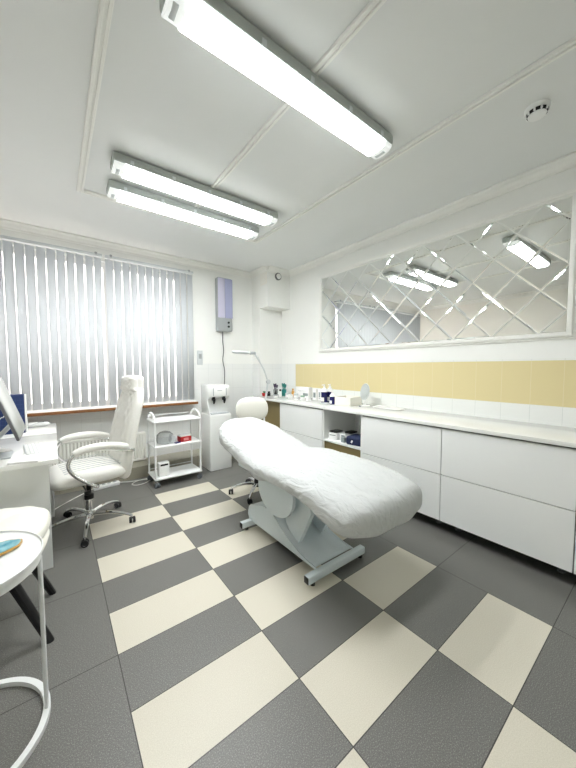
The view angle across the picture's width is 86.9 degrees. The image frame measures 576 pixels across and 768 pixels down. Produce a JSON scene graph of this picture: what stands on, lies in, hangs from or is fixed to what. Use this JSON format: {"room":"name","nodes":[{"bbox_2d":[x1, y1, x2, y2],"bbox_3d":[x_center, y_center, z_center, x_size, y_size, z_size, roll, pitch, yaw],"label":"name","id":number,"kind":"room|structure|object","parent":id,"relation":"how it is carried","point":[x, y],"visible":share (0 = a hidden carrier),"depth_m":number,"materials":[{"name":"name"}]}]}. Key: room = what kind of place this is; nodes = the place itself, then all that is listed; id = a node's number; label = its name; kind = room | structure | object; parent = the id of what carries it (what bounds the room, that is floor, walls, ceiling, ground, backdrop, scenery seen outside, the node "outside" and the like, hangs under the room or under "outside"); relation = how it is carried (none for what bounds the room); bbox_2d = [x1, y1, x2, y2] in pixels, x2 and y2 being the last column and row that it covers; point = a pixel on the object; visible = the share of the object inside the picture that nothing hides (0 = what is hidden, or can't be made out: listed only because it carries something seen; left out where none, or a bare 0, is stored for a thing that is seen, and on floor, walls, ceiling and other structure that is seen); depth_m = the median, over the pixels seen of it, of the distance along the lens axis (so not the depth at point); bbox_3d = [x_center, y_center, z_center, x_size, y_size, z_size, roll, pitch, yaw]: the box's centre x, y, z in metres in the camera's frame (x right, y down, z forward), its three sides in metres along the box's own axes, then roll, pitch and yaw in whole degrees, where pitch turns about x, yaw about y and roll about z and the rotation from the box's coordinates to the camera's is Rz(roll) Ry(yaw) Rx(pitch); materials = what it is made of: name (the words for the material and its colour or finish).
{"room":"examination room","nodes":[
{"label":"examination room","id":0,"kind":"room"},
{"bbox_2d":[252,272,289,363],"bbox_3d":[-0.276,-0.359,4.970,0.430,2.855,0.460,-3,4,-37],"label":"wall","id":1,"kind":"structure","parent":0,"point":[269,300],"depth_m":4.87,"materials":[{"name":"paint"}]},
{"bbox_2d":[0,228,252,456],"bbox_3d":[-2.124,-0.297,3.930,4.630,2.855,0.162,-3,4,-37],"label":"wall","id":2,"kind":"structure","parent":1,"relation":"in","point":[206,339],"depth_m":4.46,"materials":[{"name":"paint"}]},
{"bbox_2d":[0,235,105,410],"bbox_3d":[-2.990,-0.600,3.041,1.975,1.781,0.170,-3,4,-37],"label":"vertical blind","id":3,"kind":"object","parent":2,"relation":"attached to","point":[8,263],"visible":0.93,"depth_m":3.29,"materials":[{"name":"white fabric"}]},
{"bbox_2d":[1,245,197,416],"bbox_3d":[-2.562,-0.573,3.413,3.025,1.795,0.365,-3,4,-37],"label":"window","id":4,"kind":"structure","parent":2,"relation":"attached to","point":[109,407],"depth_m":3.71,"materials":[{"name":"white plastic"}]},
{"bbox_2d":[53,431,146,465],"bbox_3d":[-2.440,0.823,3.561,1.420,0.360,0.133,-3,4,-37],"label":"radiator","id":5,"kind":"object","parent":2,"relation":"attached to","point":[65,450],"visible":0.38,"depth_m":3.58,"materials":[{"name":"metal"}]},
{"bbox_2d":[0,218,251,278],"bbox_3d":[-2.232,-1.673,3.639,4.200,0.075,0.075,-3,4,-37],"label":"trim","id":6,"kind":"structure","parent":2,"relation":"attached to","point":[4,223],"depth_m":3.70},
{"bbox_2d":[104,255,194,404],"bbox_3d":[-1.767,-0.654,3.979,1.050,1.781,0.170,-3,4,-37],"label":"vertical blind","id":7,"kind":"object","parent":2,"relation":"attached to","point":[132,270],"visible":0.94,"depth_m":3.91,"materials":[{"name":"white fabric"}]},
{"bbox_2d":[197,350,202,364],"bbox_3d":[-1.293,-0.386,4.462,0.080,0.210,0.024,-3,4,-37],"label":"controller","id":8,"kind":"object","parent":2,"relation":"attached to","point":[199,353],"visible":1,"depth_m":4.45,"materials":[{"name":"grey plastic"}]},
{"bbox_2d":[215,277,232,331],"bbox_3d":[-0.971,-1.196,4.611,0.250,0.800,0.112,-3,4,-37],"label":"air purifier","id":9,"kind":"object","parent":2,"relation":"attached to","point":[223,286],"visible":1,"depth_m":4.56,"materials":[{"name":"grey plastic"}]},
{"bbox_2d":[222,332,224,383],"bbox_3d":[-0.989,-0.266,4.686,0.040,1.106,0.024,-3,4,-37],"label":"power cable","id":10,"kind":"object","parent":9,"relation":"hanging from","point":[222,332],"visible":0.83,"depth_m":4.67,"materials":[{"name":"white plastic"}]},
{"bbox_2d":[250,266,266,278],"bbox_3d":[-0.479,-1.738,4.740,0.075,0.075,0.460,-3,4,-37],"label":"trim","id":11,"kind":"structure","parent":1,"relation":"attached to","point":[263,269],"depth_m":4.71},
{"bbox_2d":[252,364,281,395],"bbox_3d":[-0.345,0.294,5.082,0.430,1.260,0.228,-3,4,-37],"label":"backsplash","id":12,"kind":"structure","parent":1,"relation":"attached to","point":[273,371],"depth_m":4.96,"materials":[{"name":"white tile"}]},
{"bbox_2d":[275,273,280,279],"bbox_3d":[-0.147,-1.658,4.686,0.110,0.110,0.038,-3,4,-37],"label":"security camera","id":13,"kind":"object","parent":1,"relation":"attached to","point":[277,275],"visible":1,"depth_m":4.66,"materials":[{"name":"white plastic"}]},
{"bbox_2d":[0,459,575,767],"bbox_3d":[-0.297,1.304,1.640,4.930,0.100,6.150,-3,4,-37],"label":"floor","id":14,"kind":"structure","parent":0,"point":[185,636],"depth_m":1.47,"materials":[{"name":"tile"}]},
{"bbox_2d":[0,530,50,767],"bbox_3d":[-1.138,0.954,1.038,0.496,0.665,0.496,-3,4,-37],"label":"side table","id":15,"kind":"object","parent":14,"relation":"on","point":[18,563],"visible":0.94,"depth_m":1.15,"materials":[{"name":"white metal"}]},
{"bbox_2d":[0,539,22,555],"bbox_3d":[-1.071,0.612,1.133,0.102,0.008,0.127,3,4,41],"label":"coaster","id":16,"kind":"object","parent":15,"relation":"on","point":[6,546],"visible":1,"depth_m":1.15,"materials":[{"name":"blue"}]},
{"bbox_2d":[0,506,55,643],"bbox_3d":[-1.536,0.836,1.492,0.651,0.857,0.560,-2,4,-29],"label":"shell chair","id":17,"kind":"object","parent":14,"relation":"on","point":[37,520],"visible":0.53,"depth_m":1.55,"materials":[{"name":"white plastic"}]},
{"bbox_2d":[0,433,57,574],"bbox_3d":[-2.317,0.861,1.904,1.418,0.765,0.965,-3,4,-37],"label":"desk","id":18,"kind":"object","parent":14,"relation":"on","point":[27,484],"visible":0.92,"depth_m":1.97,"materials":[{"name":"white laminate"}]},
{"bbox_2d":[0,448,9,451],"bbox_3d":[-2.116,0.465,2.097,0.300,0.002,0.210,1,3,24],"label":"paper sheet","id":19,"kind":"object","parent":18,"relation":"on","point":[1,449],"visible":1,"depth_m":2.13,"materials":[{"name":"white paper"}]},
{"bbox_2d":[0,376,25,459],"bbox_3d":[-1.857,0.211,1.967,0.209,0.525,0.500,-3,4,-37],"label":"computer monitor","id":20,"kind":"object","parent":18,"relation":"on","point":[8,408],"visible":1,"depth_m":1.96,"materials":[{"name":"grey plastic"}]},
{"bbox_2d":[7,452,50,464],"bbox_3d":[-1.632,0.468,1.927,0.150,0.012,0.210,-1,3,-20],"label":"notebook","id":21,"kind":"object","parent":18,"relation":"on","point":[36,457],"visible":1,"depth_m":1.89,"materials":[{"name":"paper"}]},
{"bbox_2d":[23,442,46,454],"bbox_3d":[-1.782,0.455,2.139,0.110,0.012,0.360,-3,4,-43],"label":"paper","id":22,"kind":"object","parent":18,"relation":"on","point":[32,448],"visible":0.98,"depth_m":2.12,"materials":[{"name":"white paper"}]},
{"bbox_2d":[1,423,56,516],"bbox_3d":[-2.652,0.821,2.641,1.045,0.765,0.575,-3,4,-37],"label":"desk","id":23,"kind":"object","parent":14,"relation":"on","point":[51,428],"visible":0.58,"depth_m":2.73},
{"bbox_2d":[0,394,27,434],"bbox_3d":[-2.471,0.265,2.682,0.252,0.340,0.145,-3,4,-39],"label":"gift box","id":24,"kind":"object","parent":23,"relation":"on","point":[19,400],"visible":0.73,"depth_m":2.68,"materials":[{"name":"cardboard"}]},
{"bbox_2d":[28,421,49,426],"bbox_3d":[-2.474,0.396,3.005,0.190,0.043,0.075,-2,4,-32],"label":"router","id":25,"kind":"object","parent":23,"relation":"on","point":[34,424],"visible":0.89,"depth_m":2.98,"materials":[{"name":"white plastic"}]},
{"bbox_2d":[55,489,91,508],"bbox_3d":[-2.180,1.169,3.032,0.043,0.024,0.600,0,3,6],"label":"cable","id":26,"kind":"object","parent":14,"relation":"on","point":[91,489],"visible":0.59,"depth_m":3.06,"materials":[{"name":"white plastic"}]},
{"bbox_2d":[49,375,143,547],"bbox_3d":[-1.645,0.570,2.564,0.806,1.271,0.690,-3,4,-38],"label":"office chair","id":27,"kind":"object","parent":14,"relation":"on","point":[87,471],"visible":0.97,"depth_m":2.56,"materials":[{"name":"white leather"}]},
{"bbox_2d":[93,480,119,490],"bbox_3d":[-2.038,1.139,3.417,0.260,0.044,0.064,-3,4,-44],"label":"power strip","id":28,"kind":"object","parent":14,"relation":"on","point":[117,482],"visible":0.77,"depth_m":3.41,"materials":[{"name":"white plastic"}]},
{"bbox_2d":[120,478,149,485],"bbox_3d":[-1.700,1.137,3.600,0.502,0.024,0.211,-3,4,-37],"label":"cable","id":29,"kind":"object","parent":14,"relation":"on","point":[145,478],"visible":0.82,"depth_m":3.55,"materials":[{"name":"white plastic"}]},
{"bbox_2d":[54,448,234,494],"bbox_3d":[-2.204,1.080,3.614,4.020,0.140,0.358,-3,4,-37],"label":"trim","id":30,"kind":"structure","parent":14,"relation":"on","point":[139,468],"depth_m":3.90,"materials":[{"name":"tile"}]},
{"bbox_2d":[146,408,202,488],"bbox_3d":[-1.355,0.728,3.637,0.562,0.836,0.369,-3,4,-37],"label":"trolley","id":31,"kind":"object","parent":14,"relation":"on","point":[176,471],"visible":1,"depth_m":3.60,"materials":[{"name":"white metal"}]},
{"bbox_2d":[157,460,169,476],"bbox_3d":[-1.426,0.970,3.480,0.120,0.165,0.072,-3,4,-40],"label":"box","id":32,"kind":"object","parent":31,"relation":"on","point":[163,469],"visible":1,"depth_m":3.45,"materials":[{"name":"white plastic"}]},
{"bbox_2d":[156,431,175,443],"bbox_3d":[-1.430,0.617,3.535,0.203,0.143,0.197,-3,4,-37],"label":"canister","id":33,"kind":"object","parent":31,"relation":"on","point":[163,437],"visible":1,"depth_m":3.47,"materials":[{"name":"plastic"}]},
{"bbox_2d":[146,414,200,423],"bbox_3d":[-1.356,0.413,3.619,0.540,0.018,0.340,-3,4,-37],"label":"shelf","id":34,"kind":"object","parent":31,"relation":"attached to","point":[167,419],"depth_m":3.58,"materials":[{"name":"white metal"}]},
{"bbox_2d":[147,436,201,448],"bbox_3d":[-1.355,0.692,3.635,0.540,0.018,0.340,-3,4,-37],"label":"shelf","id":35,"kind":"object","parent":31,"relation":"attached to","point":[193,440],"depth_m":3.52,"materials":[{"name":"white metal"}]},
{"bbox_2d":[148,463,201,480],"bbox_3d":[-1.354,1.052,3.655,0.540,0.018,0.340,-3,4,-37],"label":"shelf","id":36,"kind":"object","parent":31,"relation":"attached to","point":[176,471],"depth_m":3.63,"materials":[{"name":"white metal"}]},
{"bbox_2d":[177,433,190,441],"bbox_3d":[-1.245,0.643,3.653,0.132,0.078,0.102,-3,4,-43],"label":"carton","id":37,"kind":"object","parent":31,"relation":"on","point":[184,437],"visible":1,"depth_m":3.62,"materials":[{"name":"cardboard"}]},
{"bbox_2d":[201,384,231,470],"bbox_3d":[-0.968,0.565,4.093,0.304,1.110,0.305,-3,4,-37],"label":"water cooler","id":38,"kind":"object","parent":14,"relation":"on","point":[214,397],"visible":1,"depth_m":3.98,"materials":[{"name":"white plastic"}]},
{"bbox_2d":[210,411,228,414],"bbox_3d":[-0.907,0.381,4.003,0.240,0.016,0.085,-3,4,-37],"label":"drip tray","id":39,"kind":"object","parent":38,"relation":"on","point":[211,412],"depth_m":4.00,"materials":[{"name":"grey plastic"}]},
{"bbox_2d":[229,397,267,504],"bbox_3d":[-0.349,0.664,3.251,0.574,1.003,0.575,-1,3,-17],"label":"stool","id":40,"kind":"object","parent":14,"relation":"on","point":[256,407],"visible":0.62,"depth_m":3.42,"materials":[{"name":"white leather"}]},
{"bbox_2d":[232,351,270,420],"bbox_3d":[-0.455,0.340,4.107,0.634,1.555,0.327,-3,4,-37],"label":"lamp","id":41,"kind":"object","parent":14,"relation":"on","point":[268,381],"visible":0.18,"depth_m":4.09,"materials":[{"name":"white metal"}]},
{"bbox_2d":[261,400,279,427],"bbox_3d":[-0.032,0.661,4.604,0.520,0.858,0.564,-3,4,-37],"label":"base cabinet","id":42,"kind":"object","parent":14,"relation":"on","point":[273,415],"visible":0.02,"depth_m":4.39,"materials":[{"name":"brown wood"}]},
{"bbox_2d":[280,403,322,447],"bbox_3d":[0.372,0.692,4.030,0.580,0.858,0.837,-3,4,-37],"label":"base cabinet","id":43,"kind":"object","parent":14,"relation":"on","point":[304,423],"visible":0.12,"depth_m":3.77,"materials":[{"name":"white laminate"}]},
{"bbox_2d":[219,417,421,585],"bbox_3d":[0.061,0.797,2.432,0.778,0.824,1.896,-3,4,-37],"label":"bed","id":44,"kind":"object","parent":14,"relation":"on","point":[306,492],"visible":1,"depth_m":2.04,"materials":[{"name":"fabric"}]},
{"bbox_2d":[323,409,362,457],"bbox_3d":[0.800,0.671,3.474,0.575,0.758,0.563,-3,4,-37],"label":"base cabinet","id":45,"kind":"object","parent":14,"relation":"on","point":[332,420],"visible":0.19,"depth_m":3.53,"materials":[{"name":"white laminate"}]},
{"bbox_2d":[329,432,343,440],"bbox_3d":[0.559,0.594,3.516,0.110,0.075,0.161,3,4,41],"label":"carton","id":46,"kind":"object","parent":45,"relation":"on","point":[333,436],"visible":0.74,"depth_m":3.45,"materials":[{"name":"cardboard"}]},
{"bbox_2d":[330,429,342,432],"bbox_3d":[0.561,0.545,3.528,0.150,0.020,0.120,-3,4,-37],"label":"case","id":47,"kind":"object","parent":46,"relation":"on","point":[334,430],"visible":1,"depth_m":3.51,"materials":[{"name":"plastic"}]},
{"bbox_2d":[324,438,360,449],"bbox_3d":[0.792,0.644,3.466,0.555,0.018,0.531,-3,4,-37],"label":"shelf","id":48,"kind":"object","parent":45,"relation":"attached to","point":[326,440],"depth_m":3.31,"materials":[{"name":"white laminate"}]},
{"bbox_2d":[339,433,358,440],"bbox_3d":[0.692,0.596,3.442,0.201,0.080,0.100,-2,4,-32],"label":"carton","id":49,"kind":"object","parent":45,"relation":"on","point":[341,434],"visible":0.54,"depth_m":3.42,"materials":[{"name":"cardboard"}]},
{"bbox_2d":[345,430,356,433],"bbox_3d":[0.714,0.543,3.443,0.150,0.022,0.100,-3,4,-37],"label":"pack","id":50,"kind":"object","parent":49,"relation":"on","point":[349,431],"visible":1,"depth_m":3.42,"materials":[{"name":"plastic"}]},
{"bbox_2d":[346,434,360,446],"bbox_3d":[0.759,0.601,3.254,0.210,0.090,0.192,3,4,44],"label":"pouch","id":51,"kind":"object","parent":45,"relation":"on","point":[354,439],"visible":0.56,"depth_m":3.21,"materials":[{"name":"fabric"}]},
{"bbox_2d":[361,415,442,523],"bbox_3d":[1.212,0.750,2.936,0.580,0.858,0.798,-3,4,-37],"label":"base cabinet","id":52,"kind":"object","parent":14,"relation":"on","point":[412,450],"visible":0.32,"depth_m":2.63,"materials":[{"name":"white laminate"}]},
{"bbox_2d":[440,428,575,573],"bbox_3d":[1.699,0.784,2.303,0.580,0.858,0.800,-3,4,-37],"label":"base cabinet","id":53,"kind":"object","parent":14,"relation":"on","point":[518,495],"visible":0.94,"depth_m":2.06,"materials":[{"name":"white laminate"}]},
{"bbox_2d":[574,535,575,573],"bbox_3d":[2.185,0.818,1.671,0.580,0.858,0.797,-3,4,-37],"label":"base cabinet","id":54,"kind":"object","parent":14,"relation":"on","point":[575,535],"visible":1,"depth_m":1.82,"materials":[{"name":"white laminate"}]},
{"bbox_2d":[251,394,575,447],"bbox_3d":[1.046,0.290,3.117,0.609,0.029,4.560,-3,4,-37],"label":"countertop","id":55,"kind":"structure","parent":54,"relation":"on","point":[541,433],"depth_m":2.46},
{"bbox_2d":[273,383,277,394],"bbox_3d":[-0.199,0.086,4.872,0.080,0.191,0.083,-3,4,-37],"label":"cup","id":56,"kind":"object","parent":55,"relation":"on","point":[275,384],"visible":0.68,"depth_m":4.85,"materials":[{"name":"clear plastic"}]},
{"bbox_2d":[282,383,286,395],"bbox_3d":[-0.062,0.086,4.788,0.079,0.201,0.090,-1,3,-12],"label":"cup","id":57,"kind":"object","parent":55,"relation":"on","point":[284,385],"visible":0.91,"depth_m":4.76,"materials":[{"name":"teal plastic"}]},
{"bbox_2d":[296,387,311,397],"bbox_3d":[0.236,0.123,4.518,0.071,0.155,0.280,-3,4,-37],"label":"carton","id":58,"kind":"object","parent":55,"relation":"on","point":[307,391],"visible":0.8,"depth_m":4.45,"materials":[{"name":"cardboard"}]},
{"bbox_2d":[313,389,318,399],"bbox_3d":[0.382,0.144,4.215,0.051,0.145,0.070,-3,4,-43],"label":"carton","id":59,"kind":"object","parent":55,"relation":"on","point":[315,391],"visible":0.9,"depth_m":4.19,"materials":[{"name":"cardboard"}]},
{"bbox_2d":[318,390,320,399],"bbox_3d":[0.449,0.150,4.128,0.051,0.142,0.060,-2,4,-32],"label":"carton","id":60,"kind":"object","parent":55,"relation":"on","point":[319,391],"visible":0.56,"depth_m":4.12,"materials":[{"name":"cardboard"}]},
{"bbox_2d":[321,384,326,401],"bbox_3d":[0.459,0.121,3.850,0.081,0.231,0.080,-3,4,-37],"label":"pump bottle","id":61,"kind":"object","parent":55,"relation":"on","point":[324,390],"visible":0.87,"depth_m":3.82,"materials":[{"name":"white plastic"}]},
{"bbox_2d":[327,384,332,401],"bbox_3d":[0.538,0.117,3.910,0.084,0.231,0.085,3,4,41],"label":"pump bottle","id":62,"kind":"object","parent":55,"relation":"on","point":[329,389],"visible":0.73,"depth_m":3.88,"materials":[{"name":"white plastic"}]},
{"bbox_2d":[329,391,334,404],"bbox_3d":[0.535,0.165,3.684,0.070,0.161,0.066,-2,4,-26],"label":"pump bottle","id":63,"kind":"object","parent":55,"relation":"on","point":[332,396],"visible":0.97,"depth_m":3.66,"materials":[{"name":"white plastic"}]},
{"bbox_2d":[335,395,361,406],"bbox_3d":[0.717,0.198,3.616,0.219,0.101,0.236,-3,4,-40],"label":"storage basket","id":64,"kind":"object","parent":55,"relation":"on","point":[345,400],"visible":0.91,"depth_m":3.54,"materials":[{"name":"plastic"}]},
{"bbox_2d":[360,383,369,405],"bbox_3d":[0.890,0.123,3.518,0.116,0.262,0.135,1,3,19],"label":"mirror","id":65,"kind":"object","parent":55,"relation":"on","point":[365,390],"visible":0.98,"depth_m":3.50,"materials":[{"name":"white mirror"}]},
{"bbox_2d":[361,385,367,398],"bbox_3d":[0.883,0.088,3.514,0.025,0.162,0.142,-1,3,-20],"label":"mirror glass","id":66,"kind":"object","parent":65,"relation":"on","point":[364,389],"depth_m":3.51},
{"bbox_2d":[373,405,403,409],"bbox_3d":[1.079,0.253,3.279,0.160,0.028,0.340,-3,4,-37],"label":"folded napkin","id":67,"kind":"object","parent":55,"relation":"on","point":[376,406],"visible":1,"depth_m":3.24,"materials":[{"name":"paper"}]},
{"bbox_2d":[0,0,575,271],"bbox_3d":[-0.304,-1.646,1.478,4.930,0.100,6.150,-3,4,-37],"label":"ceiling","id":68,"kind":"structure","parent":0,"point":[167,102],"depth_m":1.82,"materials":[{"name":"white paint"}]},
{"bbox_2d":[76,0,114,192],"bbox_3d":[-0.522,-1.560,0.961,0.050,0.017,4.140,-3,4,-37],"label":"trim","id":69,"kind":"structure","parent":68,"relation":"attached to","point":[105,8],"depth_m":1.58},
{"bbox_2d":[83,189,255,241],"bbox_3d":[-1.073,-1.677,3.113,1.700,0.017,0.050,-3,4,-37],"label":"trim","id":70,"kind":"structure","parent":68,"relation":"attached to","point":[85,191],"depth_m":2.92,"materials":[{"name":"white plastic"}]},
{"bbox_2d":[106,179,258,239],"bbox_3d":[-0.915,-1.616,2.910,1.410,0.100,0.163,-3,4,-37],"label":"ceiling light","id":71,"kind":"object","parent":68,"relation":"attached to","point":[122,192],"visible":1,"depth_m":2.77,"materials":[{"name":"white plastic"}]},
{"bbox_2d":[118,195,251,238],"bbox_3d":[-0.914,-1.571,2.912,1.252,0.001,0.115,-3,4,-37],"label":"diffuser","id":72,"kind":"object","parent":71,"relation":"attached to","point":[133,200],"depth_m":2.83,"materials":[{"name":"white plastic"}]},
{"bbox_2d":[110,151,277,225],"bbox_3d":[-0.698,-1.600,2.595,1.410,0.100,0.163,-3,4,-37],"label":"ceiling light","id":73,"kind":"object","parent":68,"relation":"attached to","point":[129,168],"visible":1,"depth_m":2.45,"materials":[{"name":"white plastic"}]},
{"bbox_2d":[123,170,269,224],"bbox_3d":[-0.698,-1.555,2.597,1.252,0.001,0.115,-3,4,-37],"label":"diffuser","id":74,"kind":"object","parent":73,"relation":"attached to","point":[138,176],"depth_m":2.51,"materials":[{"name":"white plastic"}]},
{"bbox_2d":[159,0,392,158],"bbox_3d":[0.078,-1.547,1.610,1.410,0.100,0.163,-3,4,-37],"label":"ceiling light","id":75,"kind":"object","parent":68,"relation":"attached to","point":[214,25],"visible":1,"depth_m":1.45,"materials":[{"name":"white plastic"}]},
{"bbox_2d":[194,0,386,207],"bbox_3d":[0.182,-1.591,1.500,0.045,0.017,4.040,-3,4,-37],"label":"trim","id":76,"kind":"structure","parent":68,"relation":"attached to","point":[373,6],"depth_m":1.51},
{"bbox_2d":[254,36,575,242],"bbox_3d":[0.866,-1.621,2.025,0.050,0.017,4.140,-3,4,-37],"label":"trim","id":77,"kind":"structure","parent":68,"relation":"attached to","point":[570,45],"depth_m":1.86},
{"bbox_2d":[524,99,550,121],"bbox_3d":[1.462,-1.590,1.784,0.125,0.053,0.125,-3,4,-37],"label":"smoke detector","id":78,"kind":"object","parent":68,"relation":"attached to","point":[539,109],"visible":1,"depth_m":1.75,"materials":[{"name":"white plastic"}]},
{"bbox_2d":[282,167,575,363],"bbox_3d":[1.595,-0.255,3.011,0.150,2.855,6.150,-3,4,-37],"label":"wall","id":79,"kind":"structure","parent":0,"point":[300,323],"depth_m":3.20,"materials":[{"name":"paint"}]},
{"bbox_2d":[267,265,289,276],"bbox_3d":[-0.116,-1.735,4.682,0.430,0.075,0.075,-3,4,-37],"label":"trim","id":80,"kind":"structure","parent":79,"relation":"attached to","point":[272,269],"depth_m":4.65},
{"bbox_2d":[282,386,575,427],"bbox_3d":[1.603,0.230,2.898,0.010,0.180,5.620,-3,4,-37],"label":"trim","id":81,"kind":"structure","parent":79,"relation":"attached to","point":[539,414],"depth_m":2.75,"materials":[{"name":"white tile"}]},
{"bbox_2d":[282,358,575,385],"bbox_3d":[1.602,-0.043,2.883,0.010,0.365,5.620,-3,4,-37],"label":"trim","id":82,"kind":"structure","parent":79,"relation":"attached to","point":[288,370],"depth_m":3.91,"materials":[{"name":"white paint"}]},
{"bbox_2d":[289,151,575,276],"bbox_3d":[1.643,-1.629,2.684,0.075,0.075,5.390,-3,4,-37],"label":"trim","id":83,"kind":"structure","parent":79,"relation":"attached to","point":[568,161],"depth_m":2.78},
{"bbox_2d":[296,360,575,407],"bbox_3d":[1.719,-0.027,2.731,0.011,0.350,5.235,-3,4,-37],"label":"backsplash","id":84,"kind":"structure","parent":79,"relation":"attached to","point":[547,382],"depth_m":2.85,"materials":[{"name":"yellow tile"}]},
{"bbox_2d":[319,187,575,352],"bbox_3d":[1.264,-0.930,3.255,0.032,1.082,2.710,-3,4,-37],"label":"wall mirror","id":85,"kind":"object","parent":79,"relation":"attached to","point":[510,275],"visible":1,"depth_m":2.77,"materials":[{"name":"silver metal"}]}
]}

